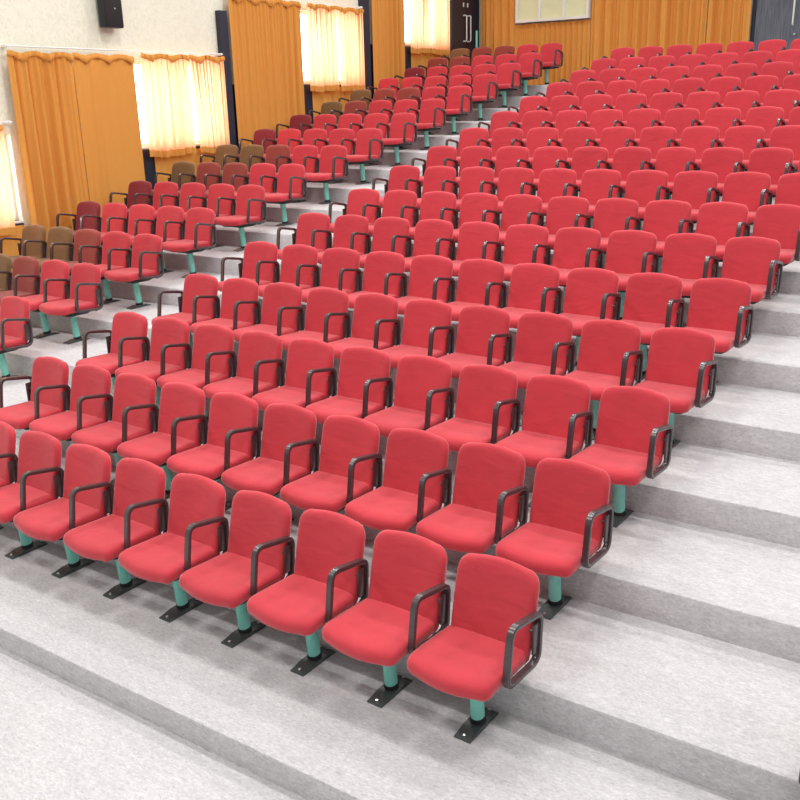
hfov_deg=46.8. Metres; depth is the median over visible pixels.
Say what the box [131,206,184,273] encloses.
chair
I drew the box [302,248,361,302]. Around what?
chair
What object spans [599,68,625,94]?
chair
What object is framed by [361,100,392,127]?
chair
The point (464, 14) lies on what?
door
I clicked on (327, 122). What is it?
chair
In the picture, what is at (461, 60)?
chair
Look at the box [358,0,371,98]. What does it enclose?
trim
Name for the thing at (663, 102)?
chair
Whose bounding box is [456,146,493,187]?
chair
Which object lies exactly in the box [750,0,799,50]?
door
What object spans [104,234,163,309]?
chair
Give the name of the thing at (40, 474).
chair
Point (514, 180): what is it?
chair
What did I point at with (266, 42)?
curtain
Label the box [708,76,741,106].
chair
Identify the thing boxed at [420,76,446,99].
chair
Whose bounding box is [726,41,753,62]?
chair
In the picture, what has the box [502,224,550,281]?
chair
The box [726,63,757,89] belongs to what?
chair
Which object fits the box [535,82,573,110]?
chair
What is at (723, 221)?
chair
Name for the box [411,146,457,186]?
chair
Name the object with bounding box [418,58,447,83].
chair
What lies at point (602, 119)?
chair
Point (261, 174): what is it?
chair
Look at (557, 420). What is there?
chair
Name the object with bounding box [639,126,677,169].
chair
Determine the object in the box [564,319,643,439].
chair
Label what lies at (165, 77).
curtain
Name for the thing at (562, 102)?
chair
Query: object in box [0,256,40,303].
chair
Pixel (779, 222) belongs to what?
chair
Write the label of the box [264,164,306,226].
chair
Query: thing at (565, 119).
chair
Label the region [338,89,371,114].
chair
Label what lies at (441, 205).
chair
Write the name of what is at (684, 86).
chair
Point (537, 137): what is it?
chair
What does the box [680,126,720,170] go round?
chair
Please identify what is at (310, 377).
chair
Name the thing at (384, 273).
chair
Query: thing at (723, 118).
chair
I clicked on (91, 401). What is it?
chair
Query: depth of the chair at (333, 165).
14.06 m
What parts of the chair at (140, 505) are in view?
seat, foot plate, backrest, armrest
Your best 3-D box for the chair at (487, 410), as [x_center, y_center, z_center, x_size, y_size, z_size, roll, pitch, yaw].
[0.532,0.222,6.802,0.551,0.852,0.596,11,22,34]
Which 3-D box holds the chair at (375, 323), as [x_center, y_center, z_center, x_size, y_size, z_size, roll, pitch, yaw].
[-0.347,-0.500,8.410,0.551,0.852,0.596,11,22,35]
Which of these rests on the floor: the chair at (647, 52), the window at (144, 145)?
the chair at (647, 52)
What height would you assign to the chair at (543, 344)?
0.852 m
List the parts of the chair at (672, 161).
seat, backrest, armrest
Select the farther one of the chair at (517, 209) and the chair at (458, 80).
the chair at (458, 80)
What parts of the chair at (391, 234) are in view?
seat, backrest, armrest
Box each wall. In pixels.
[0,0,449,225]
[479,0,752,64]
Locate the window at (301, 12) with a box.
[300,11,340,83]
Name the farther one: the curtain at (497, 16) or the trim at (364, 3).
the curtain at (497, 16)
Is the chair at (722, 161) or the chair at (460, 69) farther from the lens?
the chair at (460, 69)
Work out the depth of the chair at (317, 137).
15.37 m
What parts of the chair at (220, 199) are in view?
backrest, armrest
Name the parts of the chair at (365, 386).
seat, backrest, armrest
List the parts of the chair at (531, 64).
seat, backrest, armrest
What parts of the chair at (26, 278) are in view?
seat, backrest, armrest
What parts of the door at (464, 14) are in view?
handle, handle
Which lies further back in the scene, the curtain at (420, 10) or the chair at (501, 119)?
the curtain at (420, 10)
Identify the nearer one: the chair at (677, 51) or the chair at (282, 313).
the chair at (282, 313)
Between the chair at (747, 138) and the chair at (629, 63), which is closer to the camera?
the chair at (747, 138)
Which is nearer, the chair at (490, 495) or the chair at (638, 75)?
the chair at (490, 495)
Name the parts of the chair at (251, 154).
backrest, armrest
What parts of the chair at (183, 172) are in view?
armrest, backrest, armrest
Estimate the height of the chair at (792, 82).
0.852 m
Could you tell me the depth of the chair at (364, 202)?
11.63 m
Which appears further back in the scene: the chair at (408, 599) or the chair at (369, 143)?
the chair at (369, 143)
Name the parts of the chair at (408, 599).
seat, foot plate, backrest, armrest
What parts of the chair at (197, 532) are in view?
seat, foot plate, backrest, armrest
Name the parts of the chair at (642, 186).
seat, backrest, armrest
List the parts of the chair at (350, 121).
backrest, armrest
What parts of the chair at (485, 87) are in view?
seat, backrest, armrest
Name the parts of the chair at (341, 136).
backrest, armrest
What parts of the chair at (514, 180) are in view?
seat, backrest, armrest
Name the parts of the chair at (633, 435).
seat, foot plate, backrest, armrest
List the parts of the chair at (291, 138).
backrest, armrest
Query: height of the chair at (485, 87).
0.852 m
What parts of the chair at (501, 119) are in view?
armrest, backrest, armrest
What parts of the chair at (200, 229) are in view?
seat, backrest, armrest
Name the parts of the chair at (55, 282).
seat, foot plate, backrest, armrest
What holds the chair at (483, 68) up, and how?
on the floor
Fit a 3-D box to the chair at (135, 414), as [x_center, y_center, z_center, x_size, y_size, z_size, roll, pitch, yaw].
[-2.325,0.264,7.592,0.548,0.852,0.596,11,21,33]
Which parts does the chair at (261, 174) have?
backrest, armrest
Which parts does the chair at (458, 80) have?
backrest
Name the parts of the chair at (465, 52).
backrest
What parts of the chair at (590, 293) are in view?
seat, backrest, armrest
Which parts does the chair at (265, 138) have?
armrest, backrest, armrest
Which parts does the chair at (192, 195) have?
backrest, armrest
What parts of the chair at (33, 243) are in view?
armrest, seat, backrest, armrest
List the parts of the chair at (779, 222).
backrest, seat, armrest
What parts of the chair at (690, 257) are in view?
seat, backrest, armrest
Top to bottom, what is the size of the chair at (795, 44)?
0.852 m
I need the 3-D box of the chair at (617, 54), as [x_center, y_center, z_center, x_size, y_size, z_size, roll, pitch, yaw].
[4.186,-6.352,17.821,0.568,0.852,0.595,11,21,33]
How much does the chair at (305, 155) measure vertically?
0.852 m
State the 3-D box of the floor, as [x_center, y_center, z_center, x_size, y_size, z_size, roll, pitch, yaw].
[1.963,-1.280,9.508,16.200,4.059,24.000,10,21,32]
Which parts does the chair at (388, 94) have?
backrest, armrest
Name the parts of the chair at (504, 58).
backrest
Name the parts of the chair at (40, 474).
seat, foot plate, backrest, armrest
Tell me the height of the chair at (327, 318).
0.852 m
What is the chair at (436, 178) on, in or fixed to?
on the floor
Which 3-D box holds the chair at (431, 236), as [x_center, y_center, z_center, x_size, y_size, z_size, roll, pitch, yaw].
[0.255,-1.521,10.133,0.551,0.852,0.596,11,21,33]
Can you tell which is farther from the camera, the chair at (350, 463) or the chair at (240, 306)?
the chair at (240, 306)
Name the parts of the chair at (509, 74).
seat, backrest, armrest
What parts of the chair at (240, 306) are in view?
seat, backrest, armrest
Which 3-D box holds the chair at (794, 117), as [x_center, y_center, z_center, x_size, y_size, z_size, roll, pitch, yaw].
[5.220,-3.361,11.958,0.543,0.852,0.596,10,21,33]
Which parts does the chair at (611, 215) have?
seat, backrest, armrest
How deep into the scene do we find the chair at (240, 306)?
9.37 m
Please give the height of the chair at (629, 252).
0.852 m
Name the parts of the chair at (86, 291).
seat, foot plate, backrest, armrest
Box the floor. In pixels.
[0,85,799,799]
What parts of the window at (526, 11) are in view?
pane, pane, pane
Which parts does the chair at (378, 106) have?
backrest, armrest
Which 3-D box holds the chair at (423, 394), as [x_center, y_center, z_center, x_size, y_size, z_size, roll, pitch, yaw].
[0.065,0.137,7.102,0.551,0.852,0.596,11,21,33]
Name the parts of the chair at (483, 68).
backrest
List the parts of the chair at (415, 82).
backrest, armrest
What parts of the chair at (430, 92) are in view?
backrest, armrest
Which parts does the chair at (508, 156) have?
seat, backrest, armrest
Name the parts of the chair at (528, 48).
backrest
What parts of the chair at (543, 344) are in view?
seat, backrest, armrest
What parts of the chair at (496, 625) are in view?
seat, foot plate, backrest, armrest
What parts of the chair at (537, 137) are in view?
backrest, armrest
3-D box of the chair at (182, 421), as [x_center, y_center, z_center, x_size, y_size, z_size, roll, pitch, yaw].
[-1.863,0.347,7.298,0.548,0.852,0.596,11,22,34]
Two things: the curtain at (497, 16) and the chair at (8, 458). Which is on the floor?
the chair at (8, 458)
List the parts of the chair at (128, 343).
armrest, seat, backrest, armrest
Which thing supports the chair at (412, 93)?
on the floor
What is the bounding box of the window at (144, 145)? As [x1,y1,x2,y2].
[133,61,199,148]
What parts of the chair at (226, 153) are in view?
armrest, backrest, armrest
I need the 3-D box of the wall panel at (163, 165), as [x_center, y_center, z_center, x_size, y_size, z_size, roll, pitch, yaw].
[-3.443,-3.571,15.508,0.032,1.236,1.620,10,21,32]
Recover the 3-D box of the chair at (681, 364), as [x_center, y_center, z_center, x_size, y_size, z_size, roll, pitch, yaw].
[2.002,-0.062,6.869,0.551,0.852,0.596,11,22,34]
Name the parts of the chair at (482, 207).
seat, backrest, armrest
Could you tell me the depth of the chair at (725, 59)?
16.07 m
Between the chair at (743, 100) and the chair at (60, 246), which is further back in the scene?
the chair at (743, 100)
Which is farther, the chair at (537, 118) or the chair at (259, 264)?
the chair at (537, 118)
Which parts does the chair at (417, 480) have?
seat, backrest, armrest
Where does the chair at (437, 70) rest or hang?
on the floor
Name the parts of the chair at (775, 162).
backrest, seat, armrest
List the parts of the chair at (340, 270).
seat, backrest, armrest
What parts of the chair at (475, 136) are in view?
armrest, backrest, armrest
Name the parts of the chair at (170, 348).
seat, backrest, armrest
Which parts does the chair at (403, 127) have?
seat, backrest, armrest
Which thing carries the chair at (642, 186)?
on the floor
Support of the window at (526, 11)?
in the wall at (479, 0)
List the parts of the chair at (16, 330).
seat, backrest, armrest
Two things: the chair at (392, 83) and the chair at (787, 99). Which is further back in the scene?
the chair at (392, 83)
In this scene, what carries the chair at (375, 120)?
on the floor
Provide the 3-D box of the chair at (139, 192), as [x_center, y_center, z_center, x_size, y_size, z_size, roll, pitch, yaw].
[-4.034,-2.817,13.785,0.576,0.852,0.595,11,21,33]
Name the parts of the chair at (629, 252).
seat, backrest, armrest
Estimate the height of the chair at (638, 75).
0.852 m
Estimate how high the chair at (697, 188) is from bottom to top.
0.852 m
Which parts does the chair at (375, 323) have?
seat, backrest, armrest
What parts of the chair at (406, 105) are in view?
backrest, armrest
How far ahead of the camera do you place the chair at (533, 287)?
8.57 m
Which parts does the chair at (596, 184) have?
seat, backrest, armrest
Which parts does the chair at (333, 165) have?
seat, backrest, armrest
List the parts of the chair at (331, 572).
seat, foot plate, backrest, armrest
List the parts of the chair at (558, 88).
armrest, backrest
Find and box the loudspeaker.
[97,0,123,28]
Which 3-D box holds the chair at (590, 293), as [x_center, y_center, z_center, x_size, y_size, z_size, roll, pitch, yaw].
[1.602,-0.705,8.196,0.551,0.852,0.596,11,22,34]
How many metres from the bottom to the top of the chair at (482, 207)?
0.852 m
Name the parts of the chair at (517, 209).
seat, backrest, armrest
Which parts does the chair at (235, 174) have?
backrest, armrest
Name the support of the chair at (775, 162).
on the floor
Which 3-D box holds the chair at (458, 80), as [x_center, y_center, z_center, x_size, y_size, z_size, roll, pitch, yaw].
[1.042,-5.808,17.777,0.551,0.852,0.596,11,21,33]
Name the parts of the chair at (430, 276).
seat, backrest, armrest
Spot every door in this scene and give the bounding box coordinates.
[450,0,478,65]
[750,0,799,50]
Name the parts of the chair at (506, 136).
backrest, armrest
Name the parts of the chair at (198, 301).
armrest, seat, backrest, armrest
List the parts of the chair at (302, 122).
armrest, backrest, armrest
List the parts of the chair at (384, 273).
seat, backrest, armrest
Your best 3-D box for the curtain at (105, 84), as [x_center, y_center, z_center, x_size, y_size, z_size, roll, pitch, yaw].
[-4.302,-3.727,13.957,0.072,2.824,1.095,10,21,32]
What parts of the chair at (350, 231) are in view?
seat, backrest, armrest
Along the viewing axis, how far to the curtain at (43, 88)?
13.01 m
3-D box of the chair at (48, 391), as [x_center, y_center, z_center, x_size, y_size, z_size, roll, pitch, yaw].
[-3.265,0.095,8.191,0.572,0.852,0.594,11,21,33]
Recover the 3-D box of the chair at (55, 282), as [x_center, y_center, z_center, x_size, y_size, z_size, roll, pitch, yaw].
[-4.186,-1.172,10.794,0.551,0.852,0.596,11,21,33]
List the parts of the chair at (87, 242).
seat, backrest, armrest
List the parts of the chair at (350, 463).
seat, backrest, armrest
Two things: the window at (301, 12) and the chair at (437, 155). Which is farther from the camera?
the window at (301, 12)
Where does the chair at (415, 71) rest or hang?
on the floor
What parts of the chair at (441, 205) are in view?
seat, backrest, armrest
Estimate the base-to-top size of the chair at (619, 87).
0.852 m
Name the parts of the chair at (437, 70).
backrest, armrest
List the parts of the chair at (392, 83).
backrest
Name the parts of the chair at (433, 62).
backrest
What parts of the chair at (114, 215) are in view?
backrest, armrest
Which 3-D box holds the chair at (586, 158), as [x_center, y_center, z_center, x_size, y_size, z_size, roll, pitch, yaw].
[2.320,-2.776,11.766,0.545,0.852,0.596,11,22,34]
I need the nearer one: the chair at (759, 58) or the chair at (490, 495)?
the chair at (490, 495)
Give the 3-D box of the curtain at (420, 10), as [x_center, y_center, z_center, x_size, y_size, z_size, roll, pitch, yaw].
[0.472,-8.397,20.003,0.095,1.702,0.861,10,21,32]
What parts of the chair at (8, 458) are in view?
seat, backrest, armrest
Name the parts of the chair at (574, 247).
seat, backrest, armrest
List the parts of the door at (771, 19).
handle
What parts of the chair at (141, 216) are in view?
backrest, armrest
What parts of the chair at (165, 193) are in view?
backrest, armrest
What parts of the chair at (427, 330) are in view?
seat, backrest, armrest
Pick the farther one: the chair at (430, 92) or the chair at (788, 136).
the chair at (430, 92)
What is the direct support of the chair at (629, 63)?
on the floor
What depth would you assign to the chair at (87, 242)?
11.84 m
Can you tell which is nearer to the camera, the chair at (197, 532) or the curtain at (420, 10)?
the chair at (197, 532)
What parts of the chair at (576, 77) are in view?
backrest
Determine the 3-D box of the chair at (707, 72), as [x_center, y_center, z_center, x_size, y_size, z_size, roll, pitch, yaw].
[4.997,-5.103,15.283,0.542,0.852,0.596,11,21,33]
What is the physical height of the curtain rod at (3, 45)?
0.035 m
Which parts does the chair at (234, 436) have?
seat, foot plate, backrest, armrest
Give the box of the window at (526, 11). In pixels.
[515,0,591,23]
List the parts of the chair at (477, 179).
seat, backrest, armrest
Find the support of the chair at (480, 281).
on the floor
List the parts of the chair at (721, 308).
seat, backrest, armrest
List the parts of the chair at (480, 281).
seat, backrest, armrest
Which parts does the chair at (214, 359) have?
seat, backrest, armrest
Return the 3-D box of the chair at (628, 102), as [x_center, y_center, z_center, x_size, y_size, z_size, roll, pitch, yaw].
[3.437,-4.240,14.123,0.541,0.852,0.596,11,21,33]
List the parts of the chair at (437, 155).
armrest, backrest, armrest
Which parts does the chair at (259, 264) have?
armrest, seat, backrest, armrest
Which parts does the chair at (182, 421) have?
seat, backrest, armrest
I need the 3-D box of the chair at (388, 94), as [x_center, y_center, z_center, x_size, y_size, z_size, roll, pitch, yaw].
[-0.424,-5.519,17.694,0.551,0.852,0.596,11,21,33]
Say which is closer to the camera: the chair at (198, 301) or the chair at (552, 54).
the chair at (198, 301)
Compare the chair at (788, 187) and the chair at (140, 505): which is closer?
the chair at (140, 505)
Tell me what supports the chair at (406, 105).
on the floor
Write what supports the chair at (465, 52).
on the floor
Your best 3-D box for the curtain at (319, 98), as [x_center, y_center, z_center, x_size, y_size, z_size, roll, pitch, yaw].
[-1.221,-5.582,18.371,0.038,1.217,1.570,10,21,32]
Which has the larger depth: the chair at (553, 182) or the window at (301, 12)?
the window at (301, 12)
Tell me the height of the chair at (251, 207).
0.852 m
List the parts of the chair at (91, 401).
seat, backrest, armrest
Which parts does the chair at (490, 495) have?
seat, backrest, armrest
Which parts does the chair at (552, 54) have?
seat, backrest, armrest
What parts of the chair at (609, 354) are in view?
seat, backrest, armrest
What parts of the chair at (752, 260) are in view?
backrest, seat, armrest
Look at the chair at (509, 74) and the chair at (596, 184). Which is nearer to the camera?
the chair at (596, 184)
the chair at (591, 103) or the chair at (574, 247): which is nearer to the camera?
the chair at (574, 247)
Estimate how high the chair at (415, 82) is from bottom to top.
0.852 m
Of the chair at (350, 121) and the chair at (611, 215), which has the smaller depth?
the chair at (611, 215)
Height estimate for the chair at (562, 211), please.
0.852 m
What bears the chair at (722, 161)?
on the floor
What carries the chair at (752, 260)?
on the floor
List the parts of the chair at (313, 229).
armrest, seat, backrest, armrest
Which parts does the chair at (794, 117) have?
backrest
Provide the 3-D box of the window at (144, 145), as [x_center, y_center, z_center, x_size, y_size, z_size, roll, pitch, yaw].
[-3.703,-4.805,15.041,0.280,1.310,2.010,10,21,32]
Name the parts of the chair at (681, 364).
seat, foot plate, backrest, armrest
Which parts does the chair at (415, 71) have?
backrest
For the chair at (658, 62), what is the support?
on the floor
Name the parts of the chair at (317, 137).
backrest, armrest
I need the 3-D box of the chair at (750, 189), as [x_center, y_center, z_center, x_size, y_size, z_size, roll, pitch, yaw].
[3.667,-2.013,9.996,0.551,0.852,0.596,11,22,34]
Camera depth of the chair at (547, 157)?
12.15 m
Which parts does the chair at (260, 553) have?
seat, foot plate, backrest, armrest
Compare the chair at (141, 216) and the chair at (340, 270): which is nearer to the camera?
the chair at (340, 270)
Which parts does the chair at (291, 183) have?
seat, foot plate, backrest, armrest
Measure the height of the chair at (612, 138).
0.852 m
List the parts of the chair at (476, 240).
seat, backrest, armrest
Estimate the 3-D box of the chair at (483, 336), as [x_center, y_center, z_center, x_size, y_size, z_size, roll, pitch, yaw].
[0.594,-0.325,7.793,0.551,0.852,0.596,11,22,34]
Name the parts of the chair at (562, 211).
seat, backrest, armrest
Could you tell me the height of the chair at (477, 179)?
0.852 m
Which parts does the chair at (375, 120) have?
backrest, armrest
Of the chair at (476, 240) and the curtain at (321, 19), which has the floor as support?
the chair at (476, 240)
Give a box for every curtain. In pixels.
[0,125,16,235]
[0,225,23,272]
[6,50,89,244]
[72,52,144,217]
[140,53,195,157]
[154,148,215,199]
[189,55,229,152]
[228,0,304,147]
[306,3,339,91]
[312,87,351,118]
[337,6,365,90]
[371,0,404,109]
[410,0,431,53]
[411,53,448,84]
[432,0,449,54]
[481,0,514,57]
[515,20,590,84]
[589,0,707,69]
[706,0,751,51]
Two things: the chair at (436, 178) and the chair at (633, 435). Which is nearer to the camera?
the chair at (633, 435)
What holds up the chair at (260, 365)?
on the floor
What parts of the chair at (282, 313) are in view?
seat, backrest, armrest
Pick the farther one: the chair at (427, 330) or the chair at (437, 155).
the chair at (437, 155)
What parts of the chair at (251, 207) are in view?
seat, backrest, armrest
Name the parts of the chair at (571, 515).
seat, foot plate, backrest, armrest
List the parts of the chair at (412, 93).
backrest, armrest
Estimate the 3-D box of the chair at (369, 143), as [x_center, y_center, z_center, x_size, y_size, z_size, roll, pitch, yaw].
[-0.610,-3.883,14.729,0.551,0.852,0.596,11,21,33]
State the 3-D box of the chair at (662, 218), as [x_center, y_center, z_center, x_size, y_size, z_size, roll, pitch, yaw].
[2.647,-1.591,9.465,0.550,0.852,0.596,11,22,34]
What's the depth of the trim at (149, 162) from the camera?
16.19 m
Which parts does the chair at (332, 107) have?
backrest, armrest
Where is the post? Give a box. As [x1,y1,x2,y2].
[476,30,477,47]
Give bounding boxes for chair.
[0,224,46,267]
[0,253,11,291]
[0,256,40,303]
[0,296,32,378]
[0,356,70,429]
[0,421,17,528]
[0,431,63,559]
[13,443,113,578]
[22,260,70,338]
[29,364,112,444]
[38,226,73,271]
[39,263,103,344]
[56,201,101,242]
[63,458,168,599]
[66,229,101,275]
[71,373,158,486]
[75,312,149,388]
[96,231,131,304]
[100,202,127,246]
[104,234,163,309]
[109,180,152,218]
[115,318,191,407]
[117,382,207,498]
[118,473,228,622]
[128,204,155,250]
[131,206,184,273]
[151,273,219,350]
[152,161,195,197]
[153,181,178,221]
[157,324,236,422]
[161,207,216,277]
[167,392,260,510]
[178,162,221,196]
[179,182,206,224]
[179,490,294,647]
[185,183,235,247]
[190,278,260,333]
[196,144,239,175]
[202,331,284,429]
[205,162,248,198]
[214,184,266,251]
[218,241,279,291]
[221,144,264,176]
[221,403,319,520]
[233,283,304,341]
[234,163,276,199]
[238,129,276,159]
[247,144,291,179]
[247,509,368,676]
[251,338,336,410]
[258,244,319,296]
[263,129,301,180]
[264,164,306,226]
[275,114,312,141]
[275,145,318,202]
[276,212,331,259]
[279,288,350,350]
[280,415,382,512]
[290,128,327,182]
[300,114,336,143]
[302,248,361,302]
[305,145,347,203]
[305,346,392,423]
[308,101,342,127]
[317,215,370,263]
[318,128,354,183]
[322,530,450,707]
[327,113,362,164]
[328,188,380,232]
[329,293,399,358]
[336,101,367,148]
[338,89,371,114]
[345,428,451,531]
[346,128,383,184]
[347,251,406,308]
[354,113,389,165]
[359,217,411,267]
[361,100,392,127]
[364,355,453,437]
[366,88,395,112]
[367,78,399,100]
[368,190,418,236]
[372,165,420,207]
[381,299,453,368]
[382,113,416,166]
[388,99,418,149]
[391,87,420,112]
[394,67,424,88]
[395,77,422,100]
[396,255,454,314]
[404,219,454,271]
[407,553,543,743]
[409,191,457,239]
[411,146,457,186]
[416,99,445,149]
[416,166,457,209]
[416,442,528,553]
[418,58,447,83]
[418,87,445,134]
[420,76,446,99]
[423,66,448,89]
[426,364,520,451]
[438,305,511,378]
[441,48,470,72]
[444,86,472,134]
[445,75,471,120]
[445,127,489,165]
[447,65,471,92]
[447,259,506,321]
[448,56,470,82]
[452,221,500,276]
[453,193,499,242]
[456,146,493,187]
[456,166,495,211]
[471,47,492,67]
[471,55,492,80]
[472,64,495,108]
[472,74,497,120]
[478,111,519,168]
[491,127,523,189]
[493,46,514,64]
[493,146,530,188]
[495,54,516,96]
[495,375,593,506]
[495,458,613,619]
[497,63,521,107]
[497,167,535,213]
[498,312,574,425]
[499,194,543,245]
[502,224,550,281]
[502,263,561,360]
[507,96,547,128]
[517,44,537,84]
[519,52,542,95]
[522,110,553,168]
[526,127,559,190]
[532,146,568,189]
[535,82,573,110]
[537,168,577,215]
[540,43,562,84]
[545,196,590,249]
[550,95,579,127]
[552,227,602,312]
[555,110,587,146]
[558,268,620,370]
[560,70,595,95]
[562,127,597,168]
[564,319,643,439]
[570,386,672,527]
[571,146,609,194]
[576,81,604,109]
[579,169,622,228]
[581,58,615,80]
[582,94,612,126]
[590,109,623,146]
[592,198,640,268]
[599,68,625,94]
[599,126,636,169]
[602,47,634,68]
[604,230,658,319]
[607,80,636,108]
[612,146,652,197]
[615,93,647,126]
[619,57,644,79]
[619,272,684,379]
[624,170,669,230]
[626,108,661,146]
[629,67,656,92]
[634,327,717,447]
[638,46,662,66]
[639,79,669,107]
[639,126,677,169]
[642,200,693,272]
[648,55,674,78]
[650,92,683,125]
[655,147,697,199]
[660,66,689,91]
[661,233,718,327]
[664,108,700,146]
[666,44,692,65]
[671,171,719,222]
[673,78,704,107]
[678,54,706,77]
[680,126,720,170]
[684,278,753,389]
[686,91,721,125]
[692,64,722,90]
[695,202,749,276]
[696,43,722,63]
[700,147,744,195]
[703,107,742,146]
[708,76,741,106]
[710,52,737,75]
[721,172,772,224]
[721,236,782,334]
[723,125,766,170]
[724,90,760,124]
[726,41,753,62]
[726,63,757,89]
[742,51,771,74]
[744,75,778,106]
[745,106,785,146]
[747,147,794,225]
[752,204,799,298]
[758,39,786,61]
[761,61,793,88]
[763,89,799,124]
[769,125,799,171]
[775,49,799,73]
[775,173,799,205]
[782,74,799,91]
[788,107,799,172]
[790,39,799,48]
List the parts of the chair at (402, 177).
armrest, seat, backrest, armrest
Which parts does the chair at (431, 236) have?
seat, backrest, armrest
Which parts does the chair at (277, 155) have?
backrest, armrest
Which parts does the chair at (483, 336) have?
seat, backrest, armrest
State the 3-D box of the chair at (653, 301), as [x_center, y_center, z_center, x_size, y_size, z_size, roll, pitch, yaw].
[2.074,-0.619,7.892,0.551,0.852,0.596,11,22,34]
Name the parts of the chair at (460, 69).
backrest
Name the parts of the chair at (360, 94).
backrest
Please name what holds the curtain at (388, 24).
hanging from the curtain rod
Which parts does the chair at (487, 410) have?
seat, backrest, armrest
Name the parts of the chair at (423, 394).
seat, backrest, armrest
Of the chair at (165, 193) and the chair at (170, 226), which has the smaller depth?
the chair at (170, 226)
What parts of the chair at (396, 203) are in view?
seat, backrest, armrest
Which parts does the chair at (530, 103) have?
armrest, backrest, armrest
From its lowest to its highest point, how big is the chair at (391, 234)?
0.852 m
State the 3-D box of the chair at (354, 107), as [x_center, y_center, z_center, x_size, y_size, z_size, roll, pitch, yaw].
[-0.944,-5.059,17.007,0.551,0.852,0.596,11,21,33]
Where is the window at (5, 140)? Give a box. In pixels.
[3,135,23,222]
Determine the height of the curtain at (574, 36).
1.370 m
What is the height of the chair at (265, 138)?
0.852 m
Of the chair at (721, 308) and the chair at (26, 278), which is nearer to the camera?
the chair at (721, 308)
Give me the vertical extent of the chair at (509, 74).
0.852 m
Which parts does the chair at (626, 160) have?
seat, backrest, armrest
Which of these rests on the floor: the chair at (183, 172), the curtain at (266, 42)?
the chair at (183, 172)
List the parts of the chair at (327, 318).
seat, backrest, armrest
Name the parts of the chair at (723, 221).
seat, backrest, armrest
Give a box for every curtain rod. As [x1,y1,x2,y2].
[1,44,222,55]
[295,0,362,8]
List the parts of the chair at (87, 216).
armrest, backrest, armrest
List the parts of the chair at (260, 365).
seat, backrest, armrest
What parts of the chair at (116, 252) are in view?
foot plate, seat, backrest, armrest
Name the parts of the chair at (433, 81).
backrest, armrest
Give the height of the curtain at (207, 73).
1.561 m
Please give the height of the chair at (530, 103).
0.852 m
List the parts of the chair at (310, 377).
seat, backrest, armrest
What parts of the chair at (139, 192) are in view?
armrest, backrest, armrest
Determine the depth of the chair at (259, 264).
10.37 m
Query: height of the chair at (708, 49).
0.852 m
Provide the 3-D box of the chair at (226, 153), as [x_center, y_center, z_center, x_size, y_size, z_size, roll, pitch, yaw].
[-3.006,-3.768,15.260,0.576,0.852,0.595,11,21,33]
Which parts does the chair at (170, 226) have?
seat, backrest, armrest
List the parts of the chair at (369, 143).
seat, foot plate, backrest, armrest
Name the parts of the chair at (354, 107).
backrest, armrest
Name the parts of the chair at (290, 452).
seat, backrest, armrest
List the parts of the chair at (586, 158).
seat, backrest, armrest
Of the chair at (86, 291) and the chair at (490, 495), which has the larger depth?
the chair at (86, 291)
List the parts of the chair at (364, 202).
armrest, seat, backrest, armrest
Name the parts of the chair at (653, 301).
seat, backrest, armrest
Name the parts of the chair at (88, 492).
seat, foot plate, backrest, armrest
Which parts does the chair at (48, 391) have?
armrest, seat, backrest, armrest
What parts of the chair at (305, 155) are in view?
backrest, armrest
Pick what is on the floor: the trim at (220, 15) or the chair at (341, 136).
the chair at (341, 136)
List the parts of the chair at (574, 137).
backrest, armrest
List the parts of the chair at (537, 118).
backrest, armrest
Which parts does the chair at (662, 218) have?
seat, backrest, armrest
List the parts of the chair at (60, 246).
seat, backrest, armrest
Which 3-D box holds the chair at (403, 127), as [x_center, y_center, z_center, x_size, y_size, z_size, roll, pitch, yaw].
[-0.063,-4.343,15.414,0.551,0.852,0.596,11,21,33]
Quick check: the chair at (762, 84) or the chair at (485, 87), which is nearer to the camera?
the chair at (762, 84)
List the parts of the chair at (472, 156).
backrest, armrest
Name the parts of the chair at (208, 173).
backrest, armrest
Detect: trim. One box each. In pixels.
[15,44,410,225]
[215,10,236,145]
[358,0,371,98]
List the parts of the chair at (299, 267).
seat, backrest, armrest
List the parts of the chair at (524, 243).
seat, backrest, armrest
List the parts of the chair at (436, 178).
seat, backrest, armrest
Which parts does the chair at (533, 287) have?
seat, backrest, armrest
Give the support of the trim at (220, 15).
attached to the wall at (149, 25)
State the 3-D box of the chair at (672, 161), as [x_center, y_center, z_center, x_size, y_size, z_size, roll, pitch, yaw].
[3.245,-2.610,11.180,0.545,0.852,0.596,11,22,34]
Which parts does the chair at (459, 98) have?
seat, backrest, armrest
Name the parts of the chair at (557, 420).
seat, backrest, armrest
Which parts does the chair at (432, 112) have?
seat, backrest, armrest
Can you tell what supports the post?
on the floor
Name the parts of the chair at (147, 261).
seat, foot plate, backrest, armrest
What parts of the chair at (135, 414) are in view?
seat, backrest, armrest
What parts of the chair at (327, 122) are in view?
backrest, armrest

